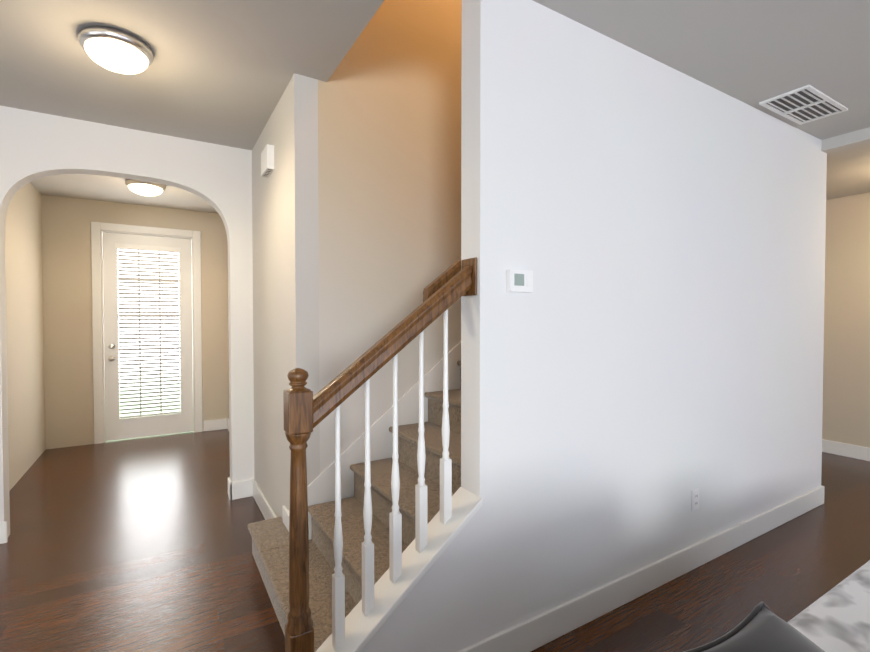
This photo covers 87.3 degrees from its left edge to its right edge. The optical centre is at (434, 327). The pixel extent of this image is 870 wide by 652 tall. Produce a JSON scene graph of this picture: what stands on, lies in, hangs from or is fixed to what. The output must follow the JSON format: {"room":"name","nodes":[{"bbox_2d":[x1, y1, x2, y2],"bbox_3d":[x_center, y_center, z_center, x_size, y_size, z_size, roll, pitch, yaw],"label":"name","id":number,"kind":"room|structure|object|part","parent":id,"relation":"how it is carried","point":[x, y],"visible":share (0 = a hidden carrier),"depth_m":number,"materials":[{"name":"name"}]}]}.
{"room":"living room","nodes":[
{"label":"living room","id":0,"kind":"room"},
{"bbox_2d":[5,183,45,490],"bbox_3d":[-3.694,-0.182,3.916,0.130,3.050,2.540,-1,1,-31],"label":"wall","id":1,"kind":"structure","parent":0,"point":[25,332],"depth_m":4.23,"materials":[{"name":"beige paint"}]},
{"bbox_2d":[0,106,253,536],"bbox_3d":[-3.689,-0.151,2.360,5.370,3.050,0.130,-1,1,-31],"label":"wall","id":2,"kind":"structure","parent":0,"point":[38,145],"depth_m":3.30,"materials":[{"name":"white paint"}]},
{"bbox_2d":[0,521,7,543],"bbox_3d":[-4.331,1.316,1.916,3.781,0.135,0.016,-1,1,-31],"label":"baseboard","id":3,"kind":"structure","parent":2,"relation":"attached to","point":[3,533],"depth_m":2.88,"materials":[{"name":"white wood"}]},
{"bbox_2d":[227,477,231,499],"bbox_3d":[-1.633,1.281,3.631,0.016,0.135,0.162,-1,1,-31],"label":"baseboard","id":4,"kind":"structure","parent":2,"relation":"attached to","point":[229,487],"depth_m":3.59,"materials":[{"name":"white wood"}]},
{"bbox_2d":[231,479,253,499],"bbox_3d":[-1.524,1.282,3.611,0.181,0.135,0.016,-1,1,-31],"label":"baseboard","id":5,"kind":"structure","parent":2,"relation":"attached to","point":[242,489],"depth_m":3.60,"materials":[{"name":"white wood"}]},
{"bbox_2d":[41,194,227,448],"bbox_3d":[-3.480,-0.213,5.447,1.820,3.050,0.140,-1,1,-31],"label":"wall","id":6,"kind":"structure","parent":0,"point":[67,315],"depth_m":5.09,"materials":[{"name":"beige paint"}]},
{"bbox_2d":[91,222,202,443],"bbox_3d":[-3.421,0.059,5.477,1.095,2.505,0.158,-1,1,-31],"label":"door frame","id":7,"kind":"structure","parent":6,"relation":"attached to","point":[98,326],"depth_m":5.23,"materials":[{"name":"white wood"}]},
{"bbox_2d":[103,232,192,440],"bbox_3d":[-3.398,0.104,5.439,0.893,2.392,0.119,-1,1,-31],"label":"front door","id":8,"kind":"structure","parent":6,"relation":"in","point":[147,297],"depth_m":5.45,"materials":[{"name":"white wood"}]},
{"bbox_2d":[203,418,226,430],"bbox_3d":[-2.791,1.238,5.801,0.274,0.135,0.016,-1,1,-31],"label":"baseboard","id":9,"kind":"structure","parent":6,"relation":"attached to","point":[216,424],"depth_m":5.79,"materials":[{"name":"white wood"}]},
{"bbox_2d":[227,244,228,417],"bbox_3d":[-2.025,-0.202,4.924,0.130,3.050,2.540,-1,1,-31],"label":"wall","id":10,"kind":"structure","parent":0,"point":[228,332],"depth_m":5.83,"materials":[{"name":"beige paint"}]},
{"bbox_2d":[252,73,319,518],"bbox_3d":[-1.052,-0.166,3.100,0.130,3.050,1.330,-1,1,-31],"label":"wall","id":11,"kind":"structure","parent":0,"point":[285,225],"depth_m":2.72,"materials":[{"name":"white paint"}]},
{"bbox_2d":[253,479,276,519],"bbox_3d":[-1.206,1.289,3.244,0.016,0.135,0.940,-1,1,-31],"label":"baseboard","id":12,"kind":"structure","parent":11,"relation":"attached to","point":[266,510],"depth_m":3.30,"materials":[{"name":"white wood"}]},
{"bbox_2d":[261,144,273,176],"bbox_3d":[-1.098,-1.089,2.989,0.044,0.150,0.200,-1,1,-31],"label":"door chime","id":13,"kind":"object","parent":11,"relation":"attached to","point":[267,161],"visible":1,"depth_m":2.91,"materials":[{"name":"white plastic"}]},
{"bbox_2d":[282,505,289,531],"bbox_3d":[-0.839,1.127,2.631,0.016,0.100,0.296,-1,1,-31],"label":"baseboard","id":14,"kind":"structure","parent":11,"relation":"attached to","point":[285,514],"depth_m":2.68,"materials":[{"name":"white"}]},
{"bbox_2d":[318,0,461,473],"bbox_3d":[1.570,-1.358,3.958,5.270,5.400,0.130,-1,1,-31],"label":"wall","id":15,"kind":"structure","parent":0,"point":[389,145],"depth_m":2.77,"materials":[{"name":"white paint"}]},
{"bbox_2d":[307,341,460,539],"bbox_3d":[0.670,-0.157,3.353,3.340,2.936,0.016,-1,1,-31],"label":"skirt","id":16,"kind":"object","parent":15,"relation":"attached to","point":[320,488],"depth_m":2.76,"materials":[{"name":"white wood"}]},
{"bbox_2d":[423,258,460,301],"bbox_3d":[1.099,-1.143,2.527,2.640,2.075,0.076,-1,1,-31],"label":"handrail","id":17,"kind":"object","parent":15,"relation":"attached to","point":[440,281],"depth_m":1.90,"materials":[{"name":"brown wood"}]},
{"bbox_2d":[0,429,869,651],"bbox_3d":[-0.074,1.431,2.045,11.200,0.100,10.900,-1,1,-31],"label":"floor","id":18,"kind":"structure","parent":0,"point":[140,544],"depth_m":2.61,"materials":[{"name":"brown wood"}]},
{"bbox_2d":[247,361,460,651],"bbox_3d":[0.811,-0.066,3.107,3.725,2.850,1.326,-1,1,-31],"label":"staircase","id":19,"kind":"structure","parent":18,"relation":"on","point":[270,545],"depth_m":2.32,"materials":[{"name":"carpet"}]},
{"bbox_2d":[283,257,476,651],"bbox_3d":[-0.173,0.557,1.670,0.735,1.662,0.100,-1,1,-31],"label":"balustrade","id":20,"kind":"object","parent":18,"relation":"on","point":[305,411],"visible":1,"depth_m":1.61,"materials":[{"name":"brown wood"}]},
{"bbox_3d":[-0.137,0.029,1.681,0.650,0.607,0.100,-1,1,-31],"label":"handrail","id":21,"kind":"part","parent":20,"relation":"part of","materials":[{"name":"brown wood"}]},
{"bbox_2d":[684,560,869,651],"bbox_3d":[1.033,0.974,0.859,2.820,0.860,0.980,-1,1,-31],"label":"sofa","id":22,"kind":"object","parent":18,"relation":"on","point":[836,618],"visible":1,"depth_m":1.37,"materials":[{"name":"fabric"}]},
{"bbox_2d":[684,601,824,651],"bbox_3d":[0.752,0.813,0.896,0.454,0.210,0.454,3,28,-31],"label":"pillow","id":23,"kind":"object","parent":22,"relation":"on","point":[761,630],"depth_m":1.01,"materials":[{"name":"fabric"}]},
{"bbox_3d":[1.073,1.038,1.013,2.595,0.183,0.760,-1,1,-31],"label":"seat","id":24,"kind":"part","parent":22,"relation":"part of","materials":[{"name":"fabric"}]},
{"bbox_2d":[0,0,869,213],"bbox_3d":[-0.093,-2.744,1.471,10.660,2.930,10.080,-1,1,-31],"label":"ceiling","id":25,"kind":"structure","parent":0,"point":[220,72],"depth_m":2.32,"materials":[{"name":"white paint"}]},
{"bbox_2d":[78,26,153,73],"bbox_3d":[-1.536,-1.305,2.206,0.301,0.134,0.301,-1,1,-31],"label":"flush-mount light","id":26,"kind":"object","parent":25,"relation":"attached to","point":[115,50],"visible":1,"depth_m":2.13,"materials":[{"name":"white glass"}]},
{"bbox_2d":[125,179,165,196],"bbox_3d":[-2.834,-1.350,4.471,0.339,0.134,0.339,-1,1,-31],"label":"light","id":27,"kind":"object","parent":25,"relation":"attached to","point":[144,188],"visible":0.98,"depth_m":4.38,"materials":[{"name":"white glass"}]},
{"bbox_2d":[759,85,847,124],"bbox_3d":[2.304,-1.378,2.847,0.574,0.014,0.254,-1,1,-31],"label":"ceiling vent","id":28,"kind":"object","parent":25,"relation":"in","point":[805,104],"visible":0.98,"depth_m":2.83,"materials":[{"name":"white plastic"}]},
{"bbox_2d":[361,0,826,651],"bbox_3d":[1.261,-1.329,2.499,3.908,5.400,0.130,-1,1,-31],"label":"wall","id":29,"kind":"structure","parent":0,"point":[641,361],"depth_m":2.20,"materials":[{"name":"white paint"}]},
{"bbox_2d":[316,487,481,651],"bbox_3d":[-0.131,0.932,1.692,0.650,0.519,0.154,-1,1,-31],"label":"trim","id":30,"kind":"structure","parent":29,"relation":"on","point":[361,629],"depth_m":1.67,"materials":[{"name":"white wood"}]},
{"bbox_2d":[506,269,532,292],"bbox_3d":[0.351,-0.191,1.880,0.124,0.090,0.026,-1,1,-31],"label":"thermostat","id":31,"kind":"object","parent":29,"relation":"attached to","point":[519,280],"visible":1,"depth_m":1.86,"materials":[{"name":"white plastic"}]},
{"bbox_2d":[457,486,823,651],"bbox_3d":[1.299,1.304,2.489,3.908,0.135,0.016,-1,1,-31],"label":"baseboard","id":32,"kind":"structure","parent":29,"relation":"attached to","point":[539,630],"depth_m":2.30,"materials":[{"name":"white wood"}]},
{"bbox_2d":[691,488,698,510],"bbox_3d":[1.485,0.980,2.598,0.070,0.114,0.009,-1,1,-31],"label":"outlet","id":33,"kind":"object","parent":29,"relation":"attached to","point":[695,500],"visible":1,"depth_m":2.59,"materials":[{"name":"white plastic"}]},
{"bbox_2d":[822,192,869,447],"bbox_3d":[4.933,-0.176,3.635,0.130,3.050,8.500,-1,1,-31],"label":"wall","id":34,"kind":"structure","parent":0,"point":[846,389],"depth_m":4.68,"materials":[{"name":"beige paint"}]},
{"bbox_2d":[822,439,869,460],"bbox_3d":[4.904,1.283,3.571,0.016,0.135,8.370,-1,1,-31],"label":"baseboard","id":35,"kind":"structure","parent":34,"relation":"attached to","point":[847,450],"depth_m":4.68,"materials":[{"name":"white wood"}]}
]}

